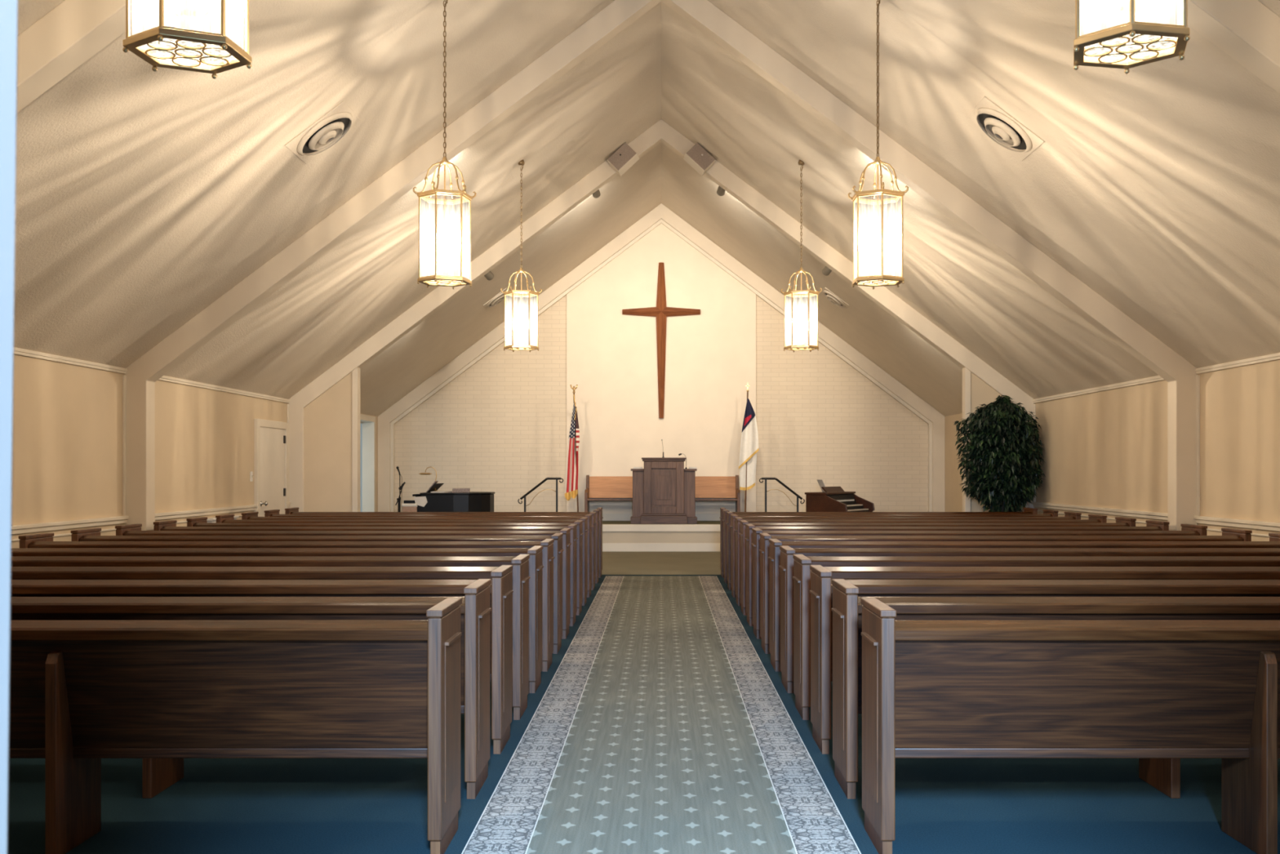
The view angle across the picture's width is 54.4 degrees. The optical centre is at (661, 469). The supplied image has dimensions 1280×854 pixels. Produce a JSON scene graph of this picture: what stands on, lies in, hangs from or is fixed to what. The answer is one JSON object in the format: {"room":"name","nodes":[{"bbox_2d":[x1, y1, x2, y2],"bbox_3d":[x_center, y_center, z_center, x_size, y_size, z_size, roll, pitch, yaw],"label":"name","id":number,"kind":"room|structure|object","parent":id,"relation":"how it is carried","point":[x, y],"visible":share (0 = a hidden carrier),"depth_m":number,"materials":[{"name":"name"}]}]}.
{"room":"house of worship","nodes":[
{"label":"house of worship","id":0,"kind":"room"},
{"bbox_2d":[11,354,377,547],"bbox_3d":[-5.500,0.190,12.075,0.200,2.520,23.550,0,0,0],"label":"wall","id":1,"kind":"structure","parent":0,"point":[67,465],"depth_m":12.11,"materials":[{"name":"beige paint"}]},
{"bbox_2d":[11,502,290,542],"bbox_3d":[-5.378,0.527,9.250,0.045,0.135,17.500,0,0,0],"label":"trim","id":2,"kind":"structure","parent":1,"relation":"attached to","point":[61,525],"depth_m":12.03,"materials":[{"name":"beige paint"}]},
{"bbox_2d":[13,346,289,515],"bbox_3d":[-5.385,-0.280,9.250,0.030,1.480,17.500,0,0,0],"label":"trim","id":3,"kind":"structure","parent":1,"relation":"attached to","point":[18,351],"depth_m":12.48,"materials":[{"name":"beige paint"}]},
{"bbox_2d":[249,471,253,481],"bbox_3d":[-5.385,0.085,16.380,0.030,0.130,0.080,0,0,0],"label":"light switch","id":4,"kind":"object","parent":1,"relation":"attached to","point":[251,473],"visible":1,"depth_m":16.36,"materials":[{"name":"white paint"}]},
{"bbox_2d":[253,418,288,516],"bbox_3d":[-5.340,0.385,17.180,0.120,2.130,1.360,0,0,0],"label":"door","id":5,"kind":"structure","parent":1,"relation":"in","point":[270,437],"depth_m":17.11,"materials":[{"name":"paint"}]},
{"bbox_2d":[360,413,375,511],"bbox_3d":[-5.485,0.225,22.710,0.230,2.450,1.360,0,0,0],"label":"door","id":6,"kind":"structure","parent":1,"relation":"in","point":[369,422],"depth_m":23.29,"materials":[{"name":"beige paint"}]},
{"bbox_2d":[17,0,1279,112],"bbox_3d":[0.000,-1.814,6.990,10.800,6.527,0.220,0,0,0],"label":"arch beam","id":7,"kind":"structure","parent":1,"relation":"attached to","point":[72,33],"depth_m":6.88,"materials":[{"name":"beige paint"}]},
{"bbox_2d":[124,0,1197,530],"bbox_3d":[0.000,-1.814,12.630,10.800,6.527,0.220,0,0,0],"label":"arch beam","id":8,"kind":"structure","parent":1,"relation":"attached to","point":[1180,375],"depth_m":12.52,"materials":[{"name":"beige paint"}]},
{"bbox_2d":[304,372,351,511],"bbox_3d":[-4.910,-0.028,18.110,0.980,2.956,0.120,0,0,0],"label":"wall","id":9,"kind":"structure","parent":0,"point":[327,418],"depth_m":18.05,"materials":[{"name":"beige paint"}]},
{"bbox_2d":[351,367,359,511],"bbox_3d":[-4.440,-0.025,18.113,0.080,2.950,0.175,0,0,0],"label":"trim","id":10,"kind":"structure","parent":9,"relation":"attached to","point":[356,372],"depth_m":18.03,"materials":[{"name":"beige paint"}]},
{"bbox_2d":[288,119,1034,511],"bbox_3d":[0.000,-1.814,18.110,10.800,6.527,0.220,0,0,0],"label":"arch beam","id":11,"kind":"structure","parent":9,"relation":"attached to","point":[660,131],"depth_m":18.00,"materials":[{"name":"beige paint"}]},
{"bbox_2d":[607,142,639,176],"bbox_3d":[-0.546,-4.457,17.864,0.460,0.456,0.273,0,0,0],"label":"speaker","id":12,"kind":"object","parent":11,"relation":"attached to","point":[625,157],"visible":1,"depth_m":17.76},
{"bbox_2d":[683,142,715,176],"bbox_3d":[0.546,-4.457,17.864,0.460,0.456,0.273,0,0,0],"label":"speaker","id":13,"kind":"object","parent":11,"relation":"attached to","point":[696,157],"visible":1,"depth_m":17.76},
{"bbox_2d":[360,422,362,511],"bbox_3d":[-6.600,0.160,23.050,2.000,2.820,3.900,0,0,0],"label":"wall","id":14,"kind":"structure","parent":0,"point":[361,424],"depth_m":24.90,"materials":[{"name":"white paint"}]},
{"bbox_2d":[8,551,1279,853],"bbox_3d":[0.000,1.510,10.800,11.400,0.120,26.600,0,0,0],"label":"floor","id":15,"kind":"structure","parent":0,"point":[219,806],"depth_m":5.43,"materials":[{"name":"teal carpet"}]},
{"bbox_2d":[206,515,239,522],"bbox_3d":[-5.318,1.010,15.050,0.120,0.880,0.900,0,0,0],"label":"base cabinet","id":16,"kind":"object","parent":15,"relation":"on","point":[210,519],"visible":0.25,"depth_m":14.64,"materials":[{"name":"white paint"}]},
{"bbox_2d":[8,597,462,853],"bbox_3d":[-2.934,0.984,4.825,4.274,0.932,0.460,0,0,0],"label":"pew","id":17,"kind":"object","parent":15,"relation":"on","point":[82,693],"visible":1,"depth_m":4.71,"materials":[{"name":"brown wood"}]},
{"bbox_2d":[10,578,491,799],"bbox_3d":[-2.934,0.984,5.691,4.274,0.932,0.460,0,0,0],"label":"pew","id":18,"kind":"object","parent":15,"relation":"on","point":[158,775],"visible":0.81,"depth_m":5.51,"materials":[{"name":"brown wood"}]},
{"bbox_2d":[10,564,513,754],"bbox_3d":[-2.934,0.984,6.557,4.274,0.932,0.460,0,0,0],"label":"pew","id":19,"kind":"object","parent":15,"relation":"on","point":[500,587],"visible":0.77,"depth_m":6.37,"materials":[{"name":"brown wood"}]},
{"bbox_2d":[11,554,529,719],"bbox_3d":[-2.934,0.984,7.423,4.274,0.932,0.460,0,0,0],"label":"pew","id":20,"kind":"object","parent":15,"relation":"on","point":[520,571],"visible":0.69,"depth_m":7.23,"materials":[{"name":"brown wood"}]},
{"bbox_2d":[11,545,543,693],"bbox_3d":[-2.934,0.984,8.289,4.274,0.932,0.460,0,0,0],"label":"pew","id":21,"kind":"object","parent":15,"relation":"on","point":[535,566],"visible":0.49,"depth_m":8.09,"materials":[{"name":"brown wood"}]},
{"bbox_2d":[11,538,554,671],"bbox_3d":[-2.934,0.984,9.155,4.274,0.932,0.460,0,0,0],"label":"pew","id":22,"kind":"object","parent":15,"relation":"on","point":[548,557],"visible":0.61,"depth_m":8.96,"materials":[{"name":"brown wood"}]},
{"bbox_2d":[18,533,564,653],"bbox_3d":[-2.934,0.984,10.021,4.274,0.932,0.460,0,0,0],"label":"pew","id":23,"kind":"object","parent":15,"relation":"on","point":[43,540],"visible":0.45,"depth_m":9.83,"materials":[{"name":"brown wood"}]},
{"bbox_2d":[71,528,571,639],"bbox_3d":[-2.934,0.984,10.887,4.274,0.932,0.460,0,0,0],"label":"pew","id":24,"kind":"object","parent":15,"relation":"on","point":[91,534],"visible":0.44,"depth_m":10.70,"materials":[{"name":"brown wood"}]},
{"bbox_2d":[115,524,577,626],"bbox_3d":[-2.934,0.984,11.753,4.274,0.932,0.460,0,0,0],"label":"pew","id":25,"kind":"object","parent":15,"relation":"on","point":[131,529],"visible":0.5,"depth_m":11.58,"materials":[{"name":"brown wood"}]},
{"bbox_2d":[153,520,583,615],"bbox_3d":[-2.934,0.984,12.619,4.274,0.932,0.460,0,0,0],"label":"pew","id":26,"kind":"object","parent":15,"relation":"on","point":[171,525],"visible":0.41,"depth_m":12.44,"materials":[{"name":"brown wood"}]},
{"bbox_2d":[186,516,588,605],"bbox_3d":[-2.934,0.984,13.485,4.274,0.932,0.460,0,0,0],"label":"pew","id":27,"kind":"object","parent":15,"relation":"on","point":[194,522],"visible":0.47,"depth_m":13.31,"materials":[{"name":"brown wood"}]},
{"bbox_2d":[395,466,402,511],"bbox_3d":[-4.600,0.693,21.900,0.260,1.514,0.260,0,0,0],"label":"microphone stand","id":28,"kind":"object","parent":15,"relation":"on","point":[397,467],"visible":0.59,"depth_m":21.89,"materials":[{"name":"black metal"}]},
{"bbox_2d":[395,481,405,511],"bbox_3d":[-4.545,0.831,21.580,0.249,1.250,0.244,0,0,0],"label":"boom microphone stand","id":29,"kind":"object","parent":15,"relation":"on","point":[404,482],"visible":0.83,"depth_m":21.59,"materials":[{"name":"black metal"}]},
{"bbox_2d":[215,514,592,597],"bbox_3d":[-2.934,0.984,14.351,4.274,0.932,0.460,0,0,0],"label":"pew","id":30,"kind":"object","parent":15,"relation":"on","point":[226,517],"visible":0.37,"depth_m":14.17,"materials":[{"name":"brown wood"}]},
{"bbox_2d":[401,503,417,511],"bbox_3d":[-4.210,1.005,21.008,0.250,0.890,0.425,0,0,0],"label":"padded chair","id":31,"kind":"object","parent":15,"relation":"on","point":[406,507],"visible":0.19,"depth_m":20.81,"materials":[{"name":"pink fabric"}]},
{"bbox_2d":[241,511,596,590],"bbox_3d":[-2.934,0.984,15.217,4.274,0.932,0.460,0,0,0],"label":"pew","id":32,"kind":"object","parent":15,"relation":"on","point":[250,515],"visible":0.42,"depth_m":15.05,"materials":[{"name":"brown wood"}]},
{"bbox_2d":[264,509,599,583],"bbox_3d":[-2.934,0.984,16.083,4.274,0.932,0.460,0,0,0],"label":"pew","id":33,"kind":"object","parent":15,"relation":"on","point":[274,513],"visible":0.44,"depth_m":15.91,"materials":[{"name":"brown wood"}]},
{"bbox_2d":[284,507,603,577],"bbox_3d":[-2.934,0.984,16.949,4.274,0.932,0.460,0,0,0],"label":"pew","id":34,"kind":"object","parent":15,"relation":"on","point":[290,510],"visible":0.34,"depth_m":16.78,"materials":[{"name":"brown wood"}]},
{"bbox_2d":[404,483,494,511],"bbox_3d":[-3.665,0.843,21.960,1.470,1.215,1.460,0,0,0],"label":"grand piano","id":35,"kind":"object","parent":15,"relation":"on","point":[472,501],"visible":0.53,"depth_m":21.27,"materials":[{"name":"black paint"}]},
{"bbox_2d":[413,496,426,506],"bbox_3d":[-4.105,0.540,21.235,0.230,0.180,0.006,0,0,0],"label":"sheet","id":36,"kind":"object","parent":35,"relation":"hanging from","point":[420,500],"visible":0.88,"depth_m":21.23,"materials":[{"name":"paper"}]},
{"bbox_2d":[418,466,438,491],"bbox_3d":[-4.090,0.166,21.950,0.350,0.452,0.140,0,0,0],"label":"lamp","id":37,"kind":"object","parent":35,"relation":"on","point":[425,473],"visible":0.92,"depth_m":21.95,"materials":[{"name":"gold metal"}]},
{"bbox_2d":[426,480,438,492],"bbox_3d":[-4.013,0.291,21.790,0.175,0.193,0.240,0,0,0],"label":"book","id":38,"kind":"object","parent":35,"relation":"on","point":[435,482],"visible":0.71,"depth_m":21.67,"materials":[{"name":"paper"}]},
{"bbox_2d":[431,491,451,493],"bbox_3d":[-3.820,0.381,21.600,0.260,0.022,0.320,0,0,11],"label":"sheet music","id":39,"kind":"object","parent":35,"relation":"on","point":[431,491],"visible":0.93,"depth_m":21.45,"materials":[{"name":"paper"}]},
{"bbox_2d":[452,488,470,492],"bbox_3d":[-3.500,0.357,21.750,0.300,0.070,0.240,0,0,-7],"label":"stack","id":40,"kind":"object","parent":35,"relation":"on","point":[454,490],"visible":0.93,"depth_m":21.63,"materials":[{"name":"paper"}]},
{"bbox_2d":[517,477,563,511],"bbox_3d":[-2.176,0.792,22.460,0.824,1.315,0.040,0,0,0],"label":"handrail","id":41,"kind":"object","parent":15,"relation":"on","point":[546,478],"visible":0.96,"depth_m":22.44,"materials":[{"name":"black metal"}]},
{"bbox_2d":[461,575,861,853],"bbox_3d":[0.000,1.446,8.725,1.504,0.007,16.450,0,0,0],"label":"carpet","id":42,"kind":"object","parent":15,"relation":"on","point":[661,727],"visible":1,"depth_m":6.37,"materials":[{"name":"green carpet"}]},
{"bbox_2d":[602,531,719,542],"bbox_3d":[0.000,1.226,22.973,3.720,0.448,1.665,0,0,0],"label":"stage riser","id":43,"kind":"object","parent":15,"relation":"on","point":[607,536],"visible":0.14,"depth_m":22.14,"materials":[{"name":"beige paint"}]},
{"bbox_2d":[602,520,719,524],"bbox_3d":[0.000,0.987,22.992,3.720,0.030,1.625,0,0,0],"label":"floor","id":44,"kind":"structure","parent":43,"relation":"on","point":[603,522],"depth_m":23.04,"materials":[{"name":"carpet"}]},
{"bbox_2d":[564,384,579,511],"bbox_3d":[-1.554,-0.304,23.009,0.362,2.553,0.317,0,0,23],"label":"flag","id":45,"kind":"object","parent":44,"relation":"on","point":[571,468],"visible":0.93,"depth_m":22.96,"materials":[{"name":"red fabric"}]},
{"bbox_2d":[584,475,740,511],"bbox_3d":[0.020,0.534,23.485,2.900,0.875,0.570,0,0,0],"label":"bench","id":46,"kind":"object","parent":44,"relation":"on","point":[596,486],"visible":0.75,"depth_m":23.69,"materials":[{"name":"brown wood"}]},
{"bbox_2d":[630,457,697,524],"bbox_3d":[0.045,0.374,22.615,1.200,1.195,0.610,0,0,0],"label":"pulpit","id":47,"kind":"object","parent":44,"relation":"on","point":[664,491],"visible":1,"depth_m":22.35,"materials":[{"name":"brown wood"}]},
{"bbox_2d":[738,382,758,511],"bbox_3d":[1.567,-0.320,23.007,0.356,2.583,0.319,0,0,-25],"label":"flag","id":48,"kind":"object","parent":44,"relation":"on","point":[749,434],"visible":0.95,"depth_m":22.95,"materials":[{"name":"white fabric"}]},
{"bbox_2d":[602,542,719,551],"bbox_3d":[0.000,1.375,22.130,3.720,0.150,0.020,0,0,0],"label":"baseboard","id":49,"kind":"structure","parent":43,"relation":"attached to","point":[606,547],"depth_m":22.12,"materials":[{"name":"beige paint"}]},
{"bbox_2d":[602,524,719,531],"bbox_3d":[0.000,1.032,22.144,3.760,0.129,0.072,0,0,0],"label":"trim","id":50,"kind":"structure","parent":43,"relation":"attached to","point":[606,527],"depth_m":22.11,"materials":[{"name":"beige paint"}]},
{"bbox_2d":[759,477,804,511],"bbox_3d":[2.176,0.792,22.460,0.824,1.315,0.040,0,0,0],"label":"handrail","id":51,"kind":"object","parent":15,"relation":"on","point":[762,478],"visible":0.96,"depth_m":22.44,"materials":[{"name":"black metal"}]},
{"bbox_2d":[804,486,875,511],"bbox_3d":[3.128,0.870,21.745,0.779,1.159,1.260,0,0,32],"label":"organ console","id":52,"kind":"object","parent":15,"relation":"on","point":[834,499],"visible":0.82,"depth_m":21.41,"materials":[{"name":"brown wood"}]},
{"bbox_2d":[817,479,825,492],"bbox_3d":[2.810,0.276,21.735,0.110,0.219,0.220,0,0,-17],"label":"sheet","id":53,"kind":"object","parent":52,"relation":"on","point":[820,482],"visible":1,"depth_m":21.74,"materials":[{"name":"paper"}]},
{"bbox_2d":[719,507,1037,577],"bbox_3d":[2.934,0.984,16.949,4.274,0.932,0.460,0,0,0],"label":"pew","id":54,"kind":"object","parent":15,"relation":"on","point":[1027,510],"visible":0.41,"depth_m":16.78,"materials":[{"name":"brown wood"}]},
{"bbox_2d":[722,509,1058,583],"bbox_3d":[2.934,0.984,16.083,4.274,0.932,0.460,0,0,0],"label":"pew","id":55,"kind":"object","parent":15,"relation":"on","point":[1046,513],"visible":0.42,"depth_m":15.91,"materials":[{"name":"brown wood"}]},
{"bbox_2d":[725,511,1081,590],"bbox_3d":[2.934,0.984,15.217,4.274,0.932,0.460,0,0,0],"label":"pew","id":56,"kind":"object","parent":15,"relation":"on","point":[1068,515],"visible":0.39,"depth_m":15.05,"materials":[{"name":"brown wood"}]},
{"bbox_2d":[729,514,1106,597],"bbox_3d":[2.934,0.984,14.351,4.274,0.932,0.460,0,0,0],"label":"pew","id":57,"kind":"object","parent":15,"relation":"on","point":[1092,517],"visible":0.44,"depth_m":14.19,"materials":[{"name":"brown wood"}]},
{"bbox_2d":[733,516,1136,605],"bbox_3d":[2.934,0.984,13.485,4.274,0.932,0.460,0,0,0],"label":"pew","id":58,"kind":"object","parent":15,"relation":"on","point":[1120,522],"visible":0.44,"depth_m":13.31,"materials":[{"name":"brown wood"}]},
{"bbox_2d":[738,520,1169,615],"bbox_3d":[2.934,0.984,12.619,4.274,0.932,0.460,0,0,0],"label":"pew","id":59,"kind":"object","parent":15,"relation":"on","point":[1151,525],"visible":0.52,"depth_m":12.44,"materials":[{"name":"brown wood"}]},
{"bbox_2d":[744,524,1207,626],"bbox_3d":[2.934,0.984,11.753,4.274,0.932,0.460,0,0,0],"label":"pew","id":60,"kind":"object","parent":15,"relation":"on","point":[1186,529],"visible":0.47,"depth_m":11.58,"materials":[{"name":"brown wood"}]},
{"bbox_2d":[954,395,1045,511],"bbox_3d":[4.729,0.195,17.484,1.295,2.511,0.943,0,0,0],"label":"potted ficus","id":61,"kind":"object","parent":15,"relation":"on","point":[1011,454],"visible":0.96,"depth_m":17.28,"materials":[{"name":"plant"}]},
{"bbox_2d":[751,528,1252,639],"bbox_3d":[2.934,0.984,10.887,4.274,0.932,0.460,0,0,0],"label":"pew","id":62,"kind":"object","parent":15,"relation":"on","point":[1228,534],"visible":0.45,"depth_m":10.70,"materials":[{"name":"brown wood"}]},
{"bbox_2d":[759,533,1279,653],"bbox_3d":[2.934,0.984,10.021,4.274,0.932,0.460,0,0,0],"label":"pew","id":63,"kind":"object","parent":15,"relation":"on","point":[1274,538],"visible":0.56,"depth_m":9.83,"materials":[{"name":"brown wood"}]},
{"bbox_2d":[768,538,1279,671],"bbox_3d":[2.934,0.984,9.155,4.274,0.932,0.460,0,0,0],"label":"pew","id":64,"kind":"object","parent":15,"relation":"on","point":[774,557],"visible":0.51,"depth_m":8.96,"materials":[{"name":"brown wood"}]},
{"bbox_2d":[778,545,1279,693],"bbox_3d":[2.934,0.984,8.289,4.274,0.932,0.460,0,0,0],"label":"pew","id":65,"kind":"object","parent":15,"relation":"on","point":[786,566],"visible":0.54,"depth_m":8.10,"materials":[{"name":"brown wood"}]},
{"bbox_2d":[792,554,1279,719],"bbox_3d":[2.934,0.984,7.423,4.274,0.932,0.460,0,0,0],"label":"pew","id":66,"kind":"object","parent":15,"relation":"on","point":[802,571],"visible":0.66,"depth_m":7.23,"materials":[{"name":"brown wood"}]},
{"bbox_2d":[809,564,1279,754],"bbox_3d":[2.934,0.984,6.557,4.274,0.932,0.460,0,0,0],"label":"pew","id":67,"kind":"object","parent":15,"relation":"on","point":[821,586],"visible":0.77,"depth_m":6.37,"materials":[{"name":"brown wood"}]},
{"bbox_2d":[831,578,1279,799],"bbox_3d":[2.934,0.984,5.691,4.274,0.932,0.460,0,0,0],"label":"pew","id":68,"kind":"object","parent":15,"relation":"on","point":[1163,775],"visible":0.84,"depth_m":5.51,"materials":[{"name":"brown wood"}]},
{"bbox_2d":[860,597,1279,853],"bbox_3d":[2.934,0.984,4.825,4.274,0.932,0.460,0,0,0],"label":"pew","id":69,"kind":"object","parent":15,"relation":"on","point":[931,689],"visible":1,"depth_m":4.71,"materials":[{"name":"brown wood"}]},
{"bbox_2d":[13,0,1279,423],"bbox_3d":[0.000,-3.084,11.950,11.200,4.431,24.300,0,0,0],"label":"ceiling","id":70,"kind":"structure","parent":0,"point":[144,196],"depth_m":11.43,"materials":[{"name":"paint"}]},
{"bbox_2d":[122,0,252,79],"bbox_3d":[-1.690,-2.644,4.450,0.440,2.361,0.504,0,0,5],"label":"lantern","id":71,"kind":"object","parent":70,"relation":"hanging from","point":[202,36],"visible":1,"depth_m":4.36,"materials":[{"name":"metal"}]},
{"bbox_2d":[284,100,361,164],"bbox_3d":[-2.896,-2.894,10.700,0.499,0.379,0.620,0,0,0],"label":"ceiling vent","id":72,"kind":"object","parent":70,"relation":"in","point":[331,127],"visible":1,"depth_m":10.61,"materials":[{"name":"metal"}]},
{"bbox_2d":[413,0,476,288],"bbox_3d":[-1.717,-2.633,9.870,0.440,2.341,0.504,0,0,10],"label":"lantern","id":73,"kind":"object","parent":70,"relation":"hanging from","point":[446,220],"visible":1,"depth_m":9.74,"materials":[{"name":"glass"}]},
{"bbox_2d":[484,271,493,279],"bbox_3d":[-2.569,-2.914,18.352,0.120,0.212,0.255,0,0,17],"label":"spotlight","id":74,"kind":"object","parent":70,"relation":"attached to","point":[489,276],"visible":0.62,"depth_m":18.35,"materials":[{"name":"grey metal"}]},
{"bbox_2d":[483,287,508,309],"bbox_3d":[-2.826,-2.947,21.400,0.404,0.307,0.500,0,0,0],"label":"ceiling vent","id":75,"kind":"object","parent":70,"relation":"in","point":[499,297],"visible":0.88,"depth_m":21.27,"materials":[{"name":"metal"}]},
{"bbox_2d":[500,159,542,351],"bbox_3d":[-1.717,-2.633,15.270,0.440,2.341,0.504,0,0,-35],"label":"lantern","id":76,"kind":"object","parent":70,"relation":"hanging from","point":[521,304],"visible":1,"depth_m":15.13,"materials":[{"name":"glass"}]},
{"bbox_2d":[592,189,600,198],"bbox_3d":[-0.976,-4.134,18.349,0.120,0.212,0.260,0,0,9],"label":"spotlight","id":77,"kind":"object","parent":70,"relation":"attached to","point":[597,194],"visible":0.52,"depth_m":18.37,"materials":[{"name":"grey metal"}]},
{"bbox_2d":[716,186,725,195],"bbox_3d":[0.896,-4.164,18.349,0.120,0.213,0.260,0,0,-8],"label":"spotlight","id":78,"kind":"object","parent":70,"relation":"attached to","point":[721,192],"visible":0.7,"depth_m":18.35,"materials":[{"name":"grey metal"}]},
{"bbox_2d":[780,159,822,351],"bbox_3d":[1.717,-2.633,15.270,0.440,2.341,0.504,0,0,-20],"label":"lantern","id":79,"kind":"object","parent":70,"relation":"hanging from","point":[801,306],"visible":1,"depth_m":15.15,"materials":[{"name":"glass"}]},
{"bbox_2d":[822,266,831,275],"bbox_3d":[2.470,-2.984,18.353,0.120,0.212,0.255,0,0,-17],"label":"spotlight","id":80,"kind":"object","parent":70,"relation":"attached to","point":[826,271],"visible":0.7,"depth_m":18.35,"materials":[{"name":"grey metal"}]},
{"bbox_2d":[821,287,848,309],"bbox_3d":[2.916,-2.879,20.900,0.404,0.307,0.500,0,0,0],"label":"ceiling vent","id":81,"kind":"object","parent":70,"relation":"in","point":[832,297],"visible":1,"depth_m":20.78,"materials":[{"name":"metal"}]},
{"bbox_2d":[848,0,908,288],"bbox_3d":[1.717,-2.633,9.870,0.440,2.341,0.504,0,0,0],"label":"lantern","id":82,"kind":"object","parent":70,"relation":"hanging from","point":[877,214],"visible":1,"depth_m":9.74,"materials":[{"name":"glass"}]},
{"bbox_2d":[965,96,1044,160],"bbox_3d":[2.906,-2.887,10.550,0.499,0.379,0.620,0,0,0],"label":"ceiling vent","id":83,"kind":"object","parent":70,"relation":"in","point":[998,125],"visible":1,"depth_m":10.46,"materials":[{"name":"metal"}]},
{"bbox_2d":[1073,0,1190,73],"bbox_3d":[1.655,-2.657,4.400,0.440,2.387,0.504,0,0,-42],"label":"lantern","id":84,"kind":"object","parent":70,"relation":"hanging from","point":[1126,34],"visible":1,"depth_m":4.31,"materials":[{"name":"metal"}]},
{"bbox_2d":[394,294,928,511],"bbox_3d":[0.000,-1.840,23.950,11.200,6.580,0.200,0,0,0],"label":"wall","id":85,"kind":"structure","parent":0,"point":[499,427],"depth_m":23.85,"materials":[{"name":"paint"}]},
{"bbox_2d":[602,513,719,520],"bbox_3d":[0.000,0.902,23.795,3.620,0.140,0.020,0,0,0],"label":"baseboard","id":86,"kind":"structure","parent":85,"relation":"attached to","point":[606,517],"depth_m":23.79,"materials":[{"name":"beige paint"}]},
{"bbox_2d":[566,223,755,513],"bbox_3d":[0.000,-1.715,23.828,3.620,6.330,0.045,0,0,0],"label":"wall panel","id":87,"kind":"object","parent":85,"relation":"attached to","point":[710,355],"visible":0.71,"depth_m":23.80,"materials":[{"name":"beige paint"}]},
{"bbox_2d":[622,262,700,417],"bbox_3d":[0.000,-2.475,23.742,1.490,2.970,0.112,0,0,0],"label":"wooden cross","id":88,"kind":"object","parent":87,"relation":"attached to","point":[661,312],"visible":1,"depth_m":23.73,"materials":[{"name":"brown wood"}]},
{"bbox_2d":[377,203,945,511],"bbox_3d":[0.000,-1.814,23.770,10.800,6.527,0.160,0,0,0],"label":"trim","id":89,"kind":"structure","parent":85,"relation":"attached to","point":[660,211],"depth_m":23.69,"materials":[{"name":"beige paint"}]},
{"bbox_2d":[970,372,1018,511],"bbox_3d":[4.910,-0.028,18.110,0.980,2.956,0.120,0,0,0],"label":"wall","id":90,"kind":"structure","parent":0,"point":[981,393],"depth_m":18.05,"materials":[{"name":"beige paint"}]},
{"bbox_2d":[962,367,970,511],"bbox_3d":[4.440,-0.025,18.113,0.080,2.950,0.175,0,0,0],"label":"trim","id":91,"kind":"structure","parent":90,"relation":"attached to","point":[966,372],"depth_m":18.03,"materials":[{"name":"beige paint"}]},
{"bbox_2d":[945,359,1279,541],"bbox_3d":[5.500,0.190,12.075,0.200,2.520,23.550,0,0,0],"label":"wall","id":92,"kind":"structure","parent":0,"point":[1107,448],"depth_m":13.71,"materials":[{"name":"beige paint"}]},
{"bbox_2d":[1031,502,1279,537],"bbox_3d":[5.378,0.527,9.250,0.045,0.135,17.500,0,0,0],"label":"trim","id":93,"kind":"structure","parent":92,"relation":"attached to","point":[1260,525],"depth_m":13.46,"materials":[{"name":"beige paint"}]},
{"bbox_2d":[1032,352,1279,515],"bbox_3d":[5.385,-0.280,9.250,0.030,1.480,17.500,0,0,0],"label":"trim","id":94,"kind":"structure","parent":92,"relation":"attached to","point":[1273,357],"depth_m":12.48,"materials":[{"name":"beige paint"}]},
{"bbox_3d":[0.000,-1.840,0.400,11.200,6.580,0.200,0,0,0],"label":"wall","id":95,"kind":"structure","parent":0,"visible":0},
{"bbox_2d":[0,0,18,853],"bbox_3d":[0.294,-0.065,0.400,1.352,3.030,0.240,0,0,0],"label":"doorway","id":96,"kind":"structure","parent":95,"relation":"in","point":[8,8],"depth_m":0.51,"materials":[{"name":"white paint"}]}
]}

